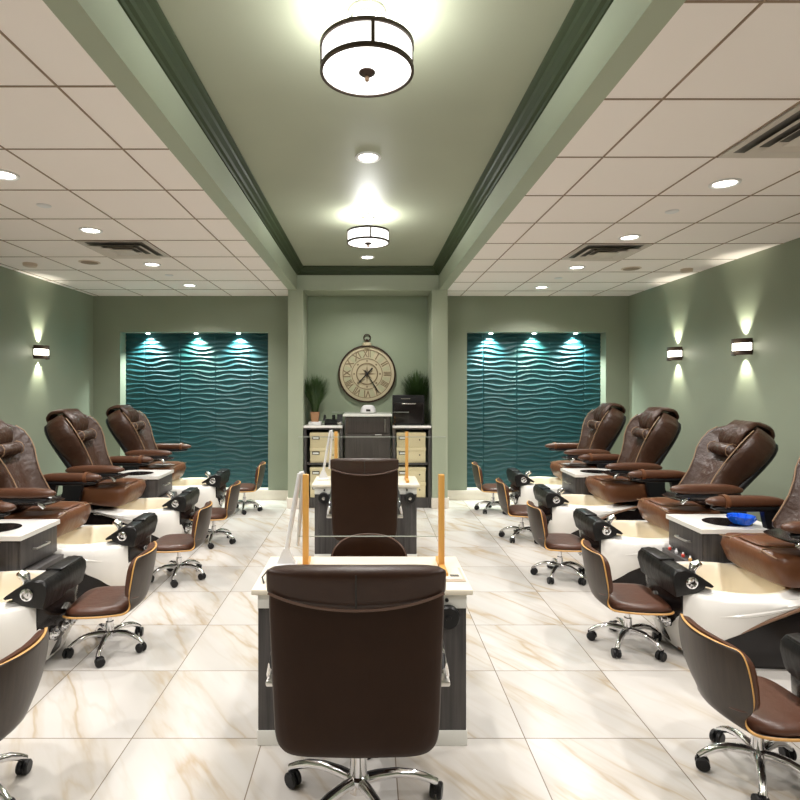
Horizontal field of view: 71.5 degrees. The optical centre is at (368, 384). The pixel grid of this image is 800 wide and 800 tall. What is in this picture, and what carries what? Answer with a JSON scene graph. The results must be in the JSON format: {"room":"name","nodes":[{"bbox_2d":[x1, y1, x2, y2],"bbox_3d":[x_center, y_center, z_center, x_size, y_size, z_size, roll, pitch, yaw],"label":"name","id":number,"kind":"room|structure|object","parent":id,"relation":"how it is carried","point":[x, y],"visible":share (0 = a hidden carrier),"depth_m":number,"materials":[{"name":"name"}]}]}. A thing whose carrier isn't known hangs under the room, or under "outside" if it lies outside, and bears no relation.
{"room":"salon","nodes":[
{"label":"salon","id":0,"kind":"room"},
{"bbox_2d":[0,266,92,495],"bbox_3d":[-3.850,0.179,2.820,0.100,2.812,10.040,0,0,0],"label":"wall","id":1,"kind":"structure","parent":0,"point":[33,310],"depth_m":6.46,"materials":[{"name":"green paint"}]},
{"bbox_2d":[33,345,49,359],"bbox_3d":[-3.743,-0.375,6.370,0.115,0.156,0.244,0,0,0],"label":"wall sconce","id":2,"kind":"object","parent":1,"relation":"attached to","point":[39,351],"visible":1,"depth_m":6.29,"materials":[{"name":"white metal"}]},
{"bbox_2d":[0,0,287,295],"bbox_3d":[-2.420,-1.250,2.820,2.760,0.054,10.040,0,0,0],"label":"ceiling","id":3,"kind":"structure","parent":0,"point":[30,118],"depth_m":3.49,"materials":[{"name":"white tile"}]},
{"bbox_2d":[0,169,19,180],"bbox_3d":[-2.130,-1.222,3.230,0.170,0.011,0.170,0,0,0],"label":"recessed light","id":4,"kind":"object","parent":3,"relation":"in","point":[6,175],"visible":1,"depth_m":3.24,"materials":[{"name":"glass"}]},
{"bbox_2d":[76,241,168,258],"bbox_3d":[-2.195,-1.210,5.005,0.594,0.034,0.594,0,0,0],"label":"ceiling vent","id":5,"kind":"object","parent":3,"relation":"in","point":[111,249],"visible":1,"depth_m":4.96,"materials":[{"name":"grey metal"}]},
{"bbox_2d":[43,0,296,289],"bbox_3d":[-0.985,-1.375,2.490,0.110,0.300,9.380,0,0,0],"label":"beam","id":6,"kind":"structure","parent":0,"point":[102,28],"depth_m":2.51,"materials":[{"name":"green paint"}]},
{"bbox_2d":[126,333,267,487],"bbox_3d":[-2.410,0.357,7.830,2.040,2.175,0.015,0,0,0],"label":"wall panel","id":7,"kind":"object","parent":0,"point":[207,392],"depth_m":7.83,"materials":[{"name":"teal"}]},
{"bbox_2d":[288,289,306,497],"bbox_3d":[-0.944,0.179,7.485,0.192,2.812,0.710,0,0,0],"label":"column","id":8,"kind":"structure","parent":0,"point":[297,299],"depth_m":7.13,"materials":[{"name":"green paint"}]},
{"bbox_2d":[93,296,628,489],"bbox_3d":[-0.108,0.004,7.800,7.583,3.162,0.300,0,0,0],"label":"wall","id":9,"kind":"structure","parent":0,"point":[114,317],"depth_m":7.65,"materials":[{"name":"green paint"}]},
{"bbox_2d":[225,490,287,499],"bbox_3d":[-2.420,1.518,7.643,2.760,0.135,0.015,0,0,0],"label":"baseboard","id":10,"kind":"structure","parent":9,"relation":"attached to","point":[259,494],"depth_m":7.63,"materials":[{"name":"tile"}]},
{"bbox_2d":[338,334,395,402],"bbox_3d":[-0.027,-0.231,7.625,0.790,0.946,0.124,0,0,0],"label":"wall clock","id":11,"kind":"object","parent":9,"relation":"attached to","point":[366,373],"visible":1,"depth_m":7.62,"materials":[{"name":"beige"}]},
{"bbox_2d":[448,490,510,499],"bbox_3d":[2.296,1.518,7.643,2.573,0.135,0.015,0,0,0],"label":"baseboard","id":12,"kind":"structure","parent":9,"relation":"attached to","point":[452,494],"depth_m":7.63,"materials":[{"name":"tile"}]},
{"bbox_2d":[157,0,574,265],"bbox_3d":[-0.015,-1.555,2.500,2.050,0.060,9.400,0,0,0],"label":"ceiling","id":13,"kind":"structure","parent":0,"point":[300,138],"depth_m":3.08,"materials":[{"name":"paint"}]},
{"bbox_2d":[320,0,413,97],"bbox_3d":[-0.008,-1.383,2.270,0.384,0.285,0.384,0,0,0],"label":"drum ceiling light","id":14,"kind":"object","parent":13,"relation":"attached to","point":[366,53],"visible":1,"depth_m":2.19,"materials":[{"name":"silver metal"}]},
{"bbox_2d":[347,213,388,248],"bbox_3d":[-0.008,-1.383,5.000,0.384,0.285,0.384,0,0,0],"label":"drum ceiling light","id":15,"kind":"object","parent":13,"relation":"attached to","point":[367,236],"visible":1,"depth_m":4.90,"materials":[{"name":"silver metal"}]},
{"bbox_2d":[355,152,380,162],"bbox_3d":[-0.006,-1.520,3.710,0.170,0.011,0.170,0,0,0],"label":"recessed light","id":16,"kind":"object","parent":13,"relation":"in","point":[364,157],"visible":1,"depth_m":3.71,"materials":[{"name":"white plastic"}]},
{"bbox_2d":[297,275,438,295],"bbox_3d":[-0.013,-1.406,7.520,1.834,0.358,0.680,0,0,0],"label":"beam","id":17,"kind":"structure","parent":0,"point":[312,285],"depth_m":7.18,"materials":[{"name":"green paint"}]},
{"bbox_2d":[117,0,613,274],"bbox_3d":[-0.013,-1.472,2.490,1.834,0.105,9.380,0,0,0],"label":"trim","id":18,"kind":"structure","parent":17,"relation":"attached to","point":[148,18],"depth_m":2.99,"materials":[{"name":"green paint"}]},
{"bbox_2d":[0,500,799,799],"bbox_3d":[-0.108,1.625,2.825,7.583,0.080,10.250,0,0,0],"label":"floor","id":19,"kind":"structure","parent":0,"point":[551,714],"depth_m":2.75,"materials":[{"name":"tile"}]},
{"bbox_2d":[0,627,48,799],"bbox_3d":[-1.513,1.282,2.084,0.494,0.605,0.450,0,0,0],"label":"stool","id":20,"kind":"object","parent":19,"relation":"on","point":[21,671],"visible":1,"depth_m":2.07,"materials":[{"name":"leather"}]},
{"bbox_2d":[0,519,63,570],"bbox_3d":[-2.460,1.273,3.755,0.590,0.624,0.450,0,0,0],"label":"base cabinet","id":21,"kind":"object","parent":19,"relation":"on","point":[26,544],"visible":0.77,"depth_m":3.69,"materials":[{"name":"grey wood"}]},
{"bbox_2d":[0,519,59,540],"bbox_3d":[-2.485,0.978,3.755,0.540,0.030,0.450,0,0,0],"label":"countertop","id":22,"kind":"structure","parent":21,"relation":"on","point":[30,527],"depth_m":3.75,"materials":[{"name":"white stone"}]},
{"bbox_2d":[0,523,21,531],"bbox_3d":[-2.515,0.962,3.735,0.320,0.003,0.279,0,0,0],"label":"tray","id":23,"kind":"object","parent":22,"relation":"on","point":[4,527],"depth_m":3.75,"materials":[{"name":"black"}]},
{"bbox_2d":[0,500,85,659],"bbox_3d":[-2.504,0.928,3.222,1.560,1.314,0.814,0,0,0],"label":"chair","id":24,"kind":"object","parent":19,"relation":"on","point":[31,601],"visible":0.88,"depth_m":3.07,"materials":[{"name":"brown leather"}]},
{"bbox_2d":[0,570,72,659],"bbox_3d":[-2.290,1.369,3.220,1.020,0.392,0.737,0,0,0],"label":"tub","id":25,"kind":"object","parent":24,"relation":"in","point":[20,620],"depth_m":3.01,"materials":[{"name":"white"}]},
{"bbox_2d":[0,419,157,598],"bbox_3d":[-2.504,0.922,4.372,1.560,1.326,0.814,0,0,0],"label":"chair","id":26,"kind":"object","parent":19,"relation":"on","point":[108,551],"visible":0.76,"depth_m":4.24,"materials":[{"name":"brown leather"}]},
{"bbox_2d":[0,419,12,443],"bbox_3d":[-3.034,0.378,4.370,0.317,0.238,0.300,0,0,0],"label":"headrest cover","id":27,"kind":"object","parent":26,"relation":"attached to","point":[6,432],"depth_m":4.42,"materials":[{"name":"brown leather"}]},
{"bbox_2d":[0,442,22,456],"bbox_3d":[-2.835,0.502,4.370,0.086,0.104,0.300,-34,0,0],"label":"pillow","id":28,"kind":"object","parent":26,"relation":"on","point":[7,449],"depth_m":4.36,"materials":[{"name":"brown leather"}]},
{"bbox_2d":[13,496,64,509],"bbox_3d":[-2.460,0.866,4.145,0.320,0.078,0.300,0,0,0],"label":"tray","id":29,"kind":"object","parent":26,"relation":"on","point":[20,502],"depth_m":4.01,"materials":[{"name":"metal"}]},
{"bbox_2d":[53,525,130,585],"bbox_3d":[-2.290,1.369,4.370,1.020,0.392,0.737,0,0,0],"label":"tub","id":30,"kind":"object","parent":26,"relation":"in","point":[108,561],"depth_m":4.10,"materials":[{"name":"white"}]},
{"bbox_2d":[62,541,156,667],"bbox_3d":[-1.536,1.282,3.316,0.494,0.605,0.450,0,0,-6],"label":"stool","id":31,"kind":"object","parent":19,"relation":"on","point":[108,602],"visible":1,"depth_m":3.25,"materials":[{"name":"leather"}]},
{"bbox_2d":[44,409,199,541],"bbox_3d":[-2.504,0.910,5.502,1.560,1.349,0.814,0,0,0],"label":"chair","id":32,"kind":"object","parent":19,"relation":"on","point":[77,438],"visible":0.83,"depth_m":5.26,"materials":[{"name":"brown leather"}]},
{"bbox_2d":[46,409,88,433],"bbox_3d":[-2.985,0.372,5.500,0.270,0.305,0.300,-30,0,0],"label":"headrest cover","id":33,"kind":"object","parent":32,"relation":"attached to","point":[78,420],"depth_m":5.42,"materials":[{"name":"brown leather"}]},
{"bbox_2d":[75,429,95,440],"bbox_3d":[-2.801,0.493,5.500,0.086,0.104,0.300,-30,0,0],"label":"pillow","id":34,"kind":"object","parent":32,"relation":"on","point":[85,434],"depth_m":5.45,"materials":[{"name":"brown leather"}]},
{"bbox_2d":[102,473,128,481],"bbox_3d":[-2.460,0.866,5.275,0.320,0.078,0.300,0,0,0],"label":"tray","id":35,"kind":"object","parent":32,"relation":"on","point":[113,476],"depth_m":5.14,"materials":[{"name":"black metal"}]},
{"bbox_2d":[93,497,191,537],"bbox_3d":[-2.290,1.369,5.500,1.020,0.392,0.737,0,0,0],"label":"tub","id":36,"kind":"object","parent":32,"relation":"in","point":[171,519],"depth_m":5.25,"materials":[{"name":"white ceramic"}]},
{"bbox_2d":[119,470,176,497],"bbox_3d":[-2.460,1.273,6.070,0.590,0.624,0.460,0,0,0],"label":"base cabinet","id":37,"kind":"object","parent":19,"relation":"on","point":[158,482],"visible":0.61,"depth_m":5.96,"materials":[{"name":"grey wood"}]},
{"bbox_2d":[119,470,173,478],"bbox_3d":[-2.485,0.978,6.070,0.540,0.030,0.460,0,0,0],"label":"countertop","id":38,"kind":"structure","parent":37,"relation":"on","point":[157,474],"depth_m":5.97,"materials":[{"name":"white stone"}]},
{"bbox_2d":[105,405,229,512],"bbox_3d":[-2.504,0.914,6.752,1.560,1.343,0.814,0,0,0],"label":"chair","id":39,"kind":"object","parent":19,"relation":"on","point":[131,429],"visible":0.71,"depth_m":6.55,"materials":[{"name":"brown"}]},
{"bbox_2d":[106,405,138,423],"bbox_3d":[-2.996,0.378,6.750,0.270,0.305,0.300,-31,0,0],"label":"headrest cover","id":40,"kind":"object","parent":39,"relation":"attached to","point":[130,412],"depth_m":6.66,"materials":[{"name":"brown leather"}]},
{"bbox_2d":[171,478,223,507],"bbox_3d":[-2.290,1.369,6.750,1.020,0.392,0.737,0,0,0],"label":"tub","id":41,"kind":"object","parent":39,"relation":"in","point":[209,491],"depth_m":6.51,"materials":[{"name":"white"}]},
{"bbox_2d":[151,501,212,587],"bbox_3d":[-1.542,1.282,4.546,0.494,0.605,0.450,0,0,-4],"label":"stool","id":42,"kind":"object","parent":19,"relation":"on","point":[170,543],"visible":0.93,"depth_m":4.48,"materials":[{"name":"leather"}]},
{"bbox_2d":[189,480,240,548],"bbox_3d":[-1.542,1.282,5.565,0.494,0.605,0.450,0,0,-3],"label":"stool","id":43,"kind":"object","parent":19,"relation":"on","point":[232,494],"visible":0.82,"depth_m":5.49,"materials":[{"name":"leather"}]},
{"bbox_2d":[226,461,265,514],"bbox_3d":[-1.551,1.282,6.986,0.494,0.605,0.450,0,0,-6],"label":"chair","id":44,"kind":"object","parent":19,"relation":"on","point":[259,475],"visible":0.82,"depth_m":6.92,"materials":[{"name":"leather"}]},
{"bbox_2d":[303,423,343,507],"bbox_3d":[-0.592,1.056,7.375,0.500,1.058,0.510,0,0,0],"label":"open shelf unit","id":45,"kind":"object","parent":19,"relation":"on","point":[307,428],"visible":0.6,"depth_m":7.16,"materials":[{"name":"grey wood"}]},
{"bbox_2d":[310,482,314,496],"bbox_3d":[-0.575,1.357,7.357,0.380,0.195,0.378,0,0,0],"label":"file box","id":46,"kind":"object","parent":45,"relation":"on","point":[312,489],"visible":0.24,"depth_m":7.18,"materials":[{"name":"beige"}]},
{"bbox_2d":[310,465,330,481],"bbox_3d":[-0.575,1.161,7.357,0.380,0.195,0.378,0,0,0],"label":"file box","id":47,"kind":"object","parent":46,"relation":"on","point":[315,470],"visible":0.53,"depth_m":7.18,"materials":[{"name":"beige"}]},
{"bbox_2d":[308,421,321,424],"bbox_3d":[-0.715,0.506,7.365,0.160,0.042,0.190,0,0,0],"label":"paper tray","id":48,"kind":"object","parent":45,"relation":"on","point":[310,422],"visible":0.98,"depth_m":7.27,"materials":[{"name":"white plastic"}]},
{"bbox_2d":[304,373,330,421],"bbox_3d":[-0.649,0.161,7.364,0.376,0.648,0.508,0,0,0],"label":"potted grass","id":49,"kind":"object","parent":48,"relation":"on","point":[314,391],"depth_m":7.29,"materials":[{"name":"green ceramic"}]},
{"bbox_2d":[303,423,343,427],"bbox_3d":[-0.592,0.540,7.375,0.500,0.026,0.510,0,0,0],"label":"countertop","id":50,"kind":"structure","parent":45,"relation":"on","point":[322,425],"depth_m":7.12,"materials":[{"name":"white stone"}]},
{"bbox_2d":[310,446,339,462],"bbox_3d":[-0.575,0.907,7.357,0.380,0.195,0.378,0,0,0],"label":"file box","id":51,"kind":"object","parent":45,"relation":"on","point":[317,454],"visible":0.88,"depth_m":7.18,"materials":[{"name":"beige"}]},
{"bbox_2d":[310,430,339,446],"bbox_3d":[-0.575,0.712,7.357,0.380,0.195,0.378,0,0,0],"label":"file box","id":52,"kind":"object","parent":51,"relation":"on","point":[318,438],"visible":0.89,"depth_m":7.18,"materials":[{"name":"beige"}]},
{"bbox_2d":[266,564,449,799],"bbox_3d":[-0.040,1.074,2.039,0.671,1.022,0.704,0,0,-2],"label":"chair","id":53,"kind":"object","parent":19,"relation":"on","point":[357,670],"visible":1,"depth_m":1.77,"materials":[{"name":"brown leather"}]},
{"bbox_2d":[251,557,472,744],"bbox_3d":[-0.030,1.238,2.639,0.966,0.695,0.493,0,0,0],"label":"desk","id":54,"kind":"object","parent":19,"relation":"on","point":[452,730],"visible":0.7,"depth_m":2.44,"materials":[{"name":"white laminate"}]},
{"bbox_2d":[274,471,304,565],"bbox_3d":[-0.385,0.655,2.720,0.151,0.469,0.100,0,0,0],"label":"desk lamp","id":55,"kind":"object","parent":54,"relation":"on","point":[286,558],"visible":0.76,"depth_m":2.71,"materials":[{"name":"white plastic"}]},
{"bbox_2d":[299,474,447,575],"bbox_3d":[0.015,0.572,2.690,0.720,0.637,0.260,0,0,0],"label":"sneeze guard","id":56,"kind":"object","parent":54,"relation":"on","point":[440,559],"visible":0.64,"depth_m":2.69,"materials":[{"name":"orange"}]},
{"bbox_2d":[446,568,465,581],"bbox_3d":[0.375,0.884,2.600,0.130,0.011,0.180,0,0,0],"label":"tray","id":57,"kind":"object","parent":54,"relation":"on","point":[454,574],"visible":0.63,"depth_m":2.56,"materials":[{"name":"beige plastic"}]},
{"bbox_2d":[326,458,402,540],"bbox_3d":[-0.035,1.074,4.589,0.631,1.022,0.704,0,0,-3],"label":"chair","id":58,"kind":"object","parent":19,"relation":"on","point":[364,497],"visible":0.68,"depth_m":4.31,"materials":[{"name":"brown leather"}]},
{"bbox_2d":[312,476,419,556],"bbox_3d":[-0.030,1.238,5.176,0.966,0.695,0.499,0,0,0],"label":"desk","id":59,"kind":"object","parent":19,"relation":"on","point":[407,525],"visible":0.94,"depth_m":4.98,"materials":[{"name":"white laminate"}]},
{"bbox_2d":[317,430,332,479],"bbox_3d":[-0.409,0.655,5.220,0.151,0.469,0.100,0,0,0],"label":"desk lamp","id":60,"kind":"object","parent":59,"relation":"on","point":[323,476],"visible":1,"depth_m":5.21,"materials":[{"name":"white plastic"}]},
{"bbox_2d":[334,431,408,482],"bbox_3d":[0.015,0.572,5.170,0.720,0.637,0.260,0,0,0],"label":"sneeze guard","id":61,"kind":"object","parent":59,"relation":"on","point":[335,432],"visible":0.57,"depth_m":5.17,"materials":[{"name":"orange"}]},
{"bbox_2d":[343,413,391,457],"bbox_3d":[-0.018,0.983,7.377,0.633,1.205,0.526,0,0,0],"label":"cabinet","id":62,"kind":"object","parent":19,"relation":"on","point":[366,435],"visible":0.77,"depth_m":7.15,"materials":[{"name":"grey wood"}]},
{"bbox_2d":[343,413,391,416],"bbox_3d":[-0.018,0.393,7.380,0.633,0.025,0.520,0,0,0],"label":"countertop","id":63,"kind":"structure","parent":62,"relation":"on","point":[345,414],"depth_m":7.12,"materials":[{"name":"white stone"}]},
{"bbox_2d":[331,533,406,556],"bbox_3d":[0.000,1.241,3.154,0.510,0.688,0.507,0,0,0],"label":"chair","id":64,"kind":"object","parent":19,"relation":"on","point":[348,546],"visible":0.19,"depth_m":3.33,"materials":[{"name":"brown leather"}]},
{"bbox_2d":[391,423,430,507],"bbox_3d":[0.552,1.056,7.375,0.495,1.058,0.510,0,0,0],"label":"open shelf unit","id":65,"kind":"object","parent":19,"relation":"on","point":[422,502],"visible":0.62,"depth_m":7.16,"materials":[{"name":"black wood"}]},
{"bbox_2d":[392,395,423,425],"bbox_3d":[0.515,0.330,7.311,0.410,0.395,0.278,0,0,0],"label":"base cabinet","id":66,"kind":"object","parent":65,"relation":"on","point":[406,409],"visible":1,"depth_m":7.19,"materials":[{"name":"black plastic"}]},
{"bbox_2d":[395,445,425,462],"bbox_3d":[0.545,0.907,7.357,0.380,0.195,0.378,0,0,0],"label":"file box","id":67,"kind":"object","parent":65,"relation":"on","point":[415,454],"visible":0.8,"depth_m":7.18,"materials":[{"name":"beige"}]},
{"bbox_2d":[395,430,425,446],"bbox_3d":[0.545,0.712,7.357,0.380,0.195,0.378,0,0,0],"label":"file box","id":68,"kind":"object","parent":67,"relation":"on","point":[416,438],"visible":0.87,"depth_m":7.18,"materials":[{"name":"beige cardboard"}]},
{"bbox_2d":[391,423,430,427],"bbox_3d":[0.552,0.540,7.375,0.495,0.026,0.510,0,0,0],"label":"countertop","id":69,"kind":"structure","parent":65,"relation":"on","point":[425,425],"depth_m":7.12,"materials":[{"name":"white stone"}]},
{"bbox_2d":[397,370,428,400],"bbox_3d":[0.586,0.147,7.469,0.422,0.759,0.338,0,0,0],"label":"potted grass","id":70,"kind":"object","parent":65,"relation":"on","point":[416,387],"depth_m":7.47,"materials":[{"name":"green plant"}]},
{"bbox_2d":[417,482,425,496],"bbox_3d":[0.545,1.357,7.357,0.380,0.195,0.378,0,0,0],"label":"file box","id":71,"kind":"object","parent":65,"relation":"on","point":[420,490],"visible":0.31,"depth_m":7.18,"materials":[{"name":"beige"}]},
{"bbox_2d":[398,465,425,481],"bbox_3d":[0.545,1.161,7.357,0.380,0.195,0.378,0,0,0],"label":"file box","id":72,"kind":"object","parent":71,"relation":"on","point":[418,471],"visible":0.59,"depth_m":7.18,"materials":[{"name":"beige"}]},
{"bbox_2d":[472,462,511,514],"bbox_3d":[1.544,1.282,6.997,0.494,0.605,0.450,0,0,5],"label":"stool","id":73,"kind":"object","parent":19,"relation":"on","point":[477,472],"visible":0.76,"depth_m":6.88,"materials":[{"name":"leather"}]},
{"bbox_2d":[496,478,537,543],"bbox_3d":[1.559,1.282,5.737,0.494,0.605,0.450,0,0,6],"label":"stool","id":74,"kind":"object","parent":19,"relation":"on","point":[517,510],"visible":0.7,"depth_m":5.63,"materials":[{"name":"leather"}]},
{"bbox_2d":[526,500,585,585],"bbox_3d":[1.558,1.282,4.596,0.494,0.605,0.450,0,0,3],"label":"stool","id":75,"kind":"object","parent":19,"relation":"on","point":[560,542],"visible":0.96,"depth_m":4.49,"materials":[{"name":"leather"}]},
{"bbox_2d":[506,403,625,506],"bbox_3d":[2.504,0.902,6.822,1.560,1.366,0.814,0,0,0],"label":"chair","id":76,"kind":"object","parent":19,"relation":"on","point":[602,426],"visible":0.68,"depth_m":6.63,"materials":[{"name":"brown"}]},
{"bbox_2d":[513,477,561,505],"bbox_3d":[2.290,1.369,6.820,1.020,0.392,0.737,0,0,0],"label":"tub","id":77,"kind":"object","parent":76,"relation":"in","point":[523,490],"depth_m":6.60,"materials":[{"name":"white"}]},
{"bbox_2d":[593,403,625,421],"bbox_3d":[2.953,0.357,6.820,0.270,0.305,0.300,27,0,0],"label":"headrest cover","id":78,"kind":"object","parent":76,"relation":"attached to","point":[602,409],"depth_m":6.73,"materials":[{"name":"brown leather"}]},
{"bbox_2d":[557,468,608,494],"bbox_3d":[2.460,1.273,6.195,0.590,0.624,0.450,0,0,0],"label":"base cabinet","id":79,"kind":"object","parent":19,"relation":"on","point":[573,479],"visible":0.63,"depth_m":6.10,"materials":[{"name":"grey wood"}]},
{"bbox_2d":[560,468,608,476],"bbox_3d":[2.485,0.978,6.195,0.540,0.030,0.450,0,0,0],"label":"countertop","id":80,"kind":"structure","parent":79,"relation":"on","point":[575,472],"depth_m":6.18,"materials":[{"name":"white stone"}]},
{"bbox_2d":[533,407,680,537],"bbox_3d":[2.504,0.905,5.682,1.560,1.361,0.814,0,0,0],"label":"chair","id":81,"kind":"object","parent":19,"relation":"on","point":[649,436],"visible":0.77,"depth_m":5.44,"materials":[{"name":"brown leather"}]},
{"bbox_2d":[548,494,633,533],"bbox_3d":[2.290,1.369,5.680,1.020,0.392,0.737,0,0,0],"label":"tub","id":82,"kind":"object","parent":81,"relation":"in","point":[560,514],"depth_m":5.41,"materials":[{"name":"white ceramic"}]},
{"bbox_2d":[601,470,627,478],"bbox_3d":[2.460,0.866,5.455,0.320,0.078,0.300,0,0,0],"label":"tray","id":83,"kind":"object","parent":81,"relation":"on","point":[615,473],"depth_m":5.32,"materials":[{"name":"leather"}]},
{"bbox_2d":[632,428,650,438],"bbox_3d":[2.784,0.489,5.680,0.086,0.104,0.300,28,0,0],"label":"pillow","id":84,"kind":"object","parent":81,"relation":"on","point":[638,433],"depth_m":5.63,"materials":[{"name":"brown leather"}]},
{"bbox_2d":[639,407,678,430],"bbox_3d":[2.964,0.362,5.680,0.270,0.305,0.300,28,0,0],"label":"headrest cover","id":85,"kind":"object","parent":81,"relation":"attached to","point":[650,415],"depth_m":5.60,"materials":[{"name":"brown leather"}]},
{"bbox_2d":[581,539,673,661],"bbox_3d":[1.559,1.282,3.397,0.494,0.605,0.450,0,0,6],"label":"stool","id":86,"kind":"object","parent":19,"relation":"on","point":[627,598],"visible":0.99,"depth_m":3.29,"materials":[{"name":"leather"}]},
{"bbox_2d":[573,420,777,585],"bbox_3d":[2.504,0.938,4.532,1.560,1.295,0.814,0,0,0],"label":"chair","id":87,"kind":"object","parent":19,"relation":"on","point":[727,459],"visible":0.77,"depth_m":4.33,"materials":[{"name":"brown leather"}]},
{"bbox_2d":[601,520,672,580],"bbox_3d":[2.290,1.369,4.530,1.020,0.392,0.737,0,0,0],"label":"tub","id":88,"kind":"object","parent":87,"relation":"in","point":[620,550],"depth_m":4.25,"materials":[{"name":"white"}]},
{"bbox_2d":[662,492,705,504],"bbox_3d":[2.460,0.866,4.305,0.320,0.078,0.300,0,0,0],"label":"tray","id":89,"kind":"object","parent":87,"relation":"on","point":[683,497],"depth_m":4.16,"materials":[{"name":"metal"}]},
{"bbox_2d":[708,442,736,455],"bbox_3d":[2.877,0.518,4.530,0.086,0.104,0.300,39,0,0],"label":"pillow","id":90,"kind":"object","parent":87,"relation":"on","point":[715,448],"depth_m":4.48,"materials":[{"name":"brown leather"}]},
{"bbox_2d":[718,420,774,447],"bbox_3d":[3.083,0.404,4.530,0.322,0.229,0.300,0,0,0],"label":"headrest cover","id":91,"kind":"object","parent":87,"relation":"attached to","point":[732,434],"depth_m":4.44,"materials":[{"name":"brown leather"}]},
{"bbox_2d":[662,514,766,562],"bbox_3d":[2.460,1.273,3.920,0.590,0.624,0.440,0,0,0],"label":"base cabinet","id":92,"kind":"object","parent":19,"relation":"on","point":[697,536],"visible":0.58,"depth_m":3.82,"materials":[{"name":"grey wood"}]},
{"bbox_2d":[666,514,766,533],"bbox_3d":[2.485,0.978,3.920,0.540,0.030,0.440,0,0,0],"label":"countertop","id":93,"kind":"structure","parent":92,"relation":"on","point":[694,522],"depth_m":3.80,"materials":[{"name":"white stone"}]},
{"bbox_2d":[701,517,752,526],"bbox_3d":[2.515,0.962,3.900,0.320,0.003,0.273,0,0,0],"label":"tray","id":94,"kind":"object","parent":93,"relation":"on","point":[711,521],"depth_m":3.88,"materials":[{"name":"black"}]},
{"bbox_2d":[726,513,757,525],"bbox_3d":[2.570,0.932,3.830,0.184,0.062,0.177,0,0,0],"label":"glass bowl","id":95,"kind":"object","parent":93,"relation":"on","point":[743,519],"visible":1,"depth_m":3.80,"materials":[{"name":"blue"}]},
{"bbox_2d":[637,457,799,668],"bbox_3d":[2.504,0.931,3.402,1.560,1.308,0.814,0,0,0],"label":"chair","id":96,"kind":"object","parent":19,"relation":"on","point":[751,602],"visible":0.91,"depth_m":3.20,"materials":[{"name":"brown leather"}]},
{"bbox_2d":[652,561,799,649],"bbox_3d":[2.290,1.369,3.400,1.020,0.392,0.737,0,0,0],"label":"tub","id":97,"kind":"object","parent":96,"relation":"in","point":[744,609],"depth_m":3.10,"materials":[{"name":"white"}]},
{"bbox_2d":[763,528,799,548],"bbox_3d":[2.460,0.866,3.175,0.320,0.078,0.300,0,0,0],"label":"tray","id":98,"kind":"object","parent":96,"relation":"on","point":[790,537],"depth_m":3.14,"materials":[{"name":"leather"}]},
{"bbox_2d":[678,614,799,799],"bbox_3d":[1.557,1.282,2.264,0.494,0.605,0.450,0,0,-4],"label":"stool","id":99,"kind":"object","parent":19,"relation":"on","point":[726,678],"visible":1,"depth_m":2.17,"materials":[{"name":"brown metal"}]},
{"bbox_2d":[780,633,799,697],"bbox_3d":[2.504,0.928,2.162,1.560,1.314,0.814,0,0,0],"label":"chair","id":100,"kind":"object","parent":19,"relation":"on","point":[790,643],"visible":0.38,"depth_m":2.29,"materials":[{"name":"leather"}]},
{"bbox_2d":[428,289,447,497],"bbox_3d":[0.910,0.179,7.485,0.200,2.812,0.710,0,0,0],"label":"column","id":101,"kind":"structure","parent":0,"point":[437,299],"depth_m":7.13,"materials":[{"name":"green paint"}]},
{"bbox_2d":[467,333,600,487],"bbox_3d":[2.308,0.357,7.830,1.916,2.175,0.015,0,0,0],"label":"wall","id":102,"kind":"structure","parent":0,"point":[527,392],"depth_m":7.83,"materials":[{"name":"teal"}]},
{"bbox_2d":[439,0,685,289],"bbox_3d":[0.957,-1.375,2.490,0.106,0.300,9.380,0,0,0],"label":"beam","id":103,"kind":"structure","parent":0,"point":[627,28],"depth_m":2.51,"materials":[{"name":"green paint"}]},
{"bbox_2d":[448,0,799,295],"bbox_3d":[2.296,-1.250,2.820,2.573,0.054,10.040,0,0,0],"label":"ceiling","id":104,"kind":"structure","parent":0,"point":[760,58],"depth_m":3.25,"materials":[{"name":"white tile"}]},
{"bbox_2d":[562,244,652,260],"bbox_3d":[2.167,-1.210,5.107,0.589,0.034,0.590,0,0,0],"label":"ceiling vent","id":105,"kind":"object","parent":104,"relation":"in","point":[587,252],"visible":1,"depth_m":5.05,"materials":[{"name":"grey metal"}]},
{"bbox_2d":[708,178,741,188],"bbox_3d":[2.160,-1.222,3.370,0.170,0.011,0.170,0,0,0],"label":"recessed light","id":106,"kind":"object","parent":104,"relation":"in","point":[727,182],"visible":1,"depth_m":3.37,"materials":[{"name":"glass"}]},
{"bbox_2d":[718,105,799,157],"bbox_3d":[2.167,-1.210,2.683,0.589,0.034,0.590,0,0,0],"label":"ceiling vent","id":107,"kind":"object","parent":104,"relation":"in","point":[780,138],"visible":1,"depth_m":2.78,"materials":[{"name":"grey metal"}]},
{"bbox_2d":[629,238,799,521],"bbox_3d":[3.633,0.179,2.820,0.100,2.812,10.040,0,0,0],"label":"wall","id":108,"kind":"structure","parent":0,"point":[756,296],"depth_m":5.58,"materials":[{"name":"green paint"}]},
{"bbox_2d":[667,346,682,360],"bbox_3d":[3.526,-0.360,6.430,0.115,0.156,0.244,0,0,0],"label":"wall sconce","id":109,"kind":"object","parent":108,"relation":"attached to","point":[674,353],"visible":1,"depth_m":6.35,"materials":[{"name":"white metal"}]},
{"bbox_2d":[731,338,752,355],"bbox_3d":[3.526,-0.361,5.275,0.115,0.156,0.244,0,0,0],"label":"wall sconce","id":110,"kind":"object","parent":108,"relation":"attached to","point":[740,346],"visible":1,"depth_m":5.20,"materials":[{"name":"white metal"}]},
{"bbox_2d":[732,343,751,350],"bbox_3d":[3.521,-0.361,5.275,0.085,0.068,0.220,0,0,0],"label":"diffuser","id":111,"kind":"object","parent":110,"relation":"attached to","point":[735,346],"depth_m":5.20,"materials":[{"name":"white"}]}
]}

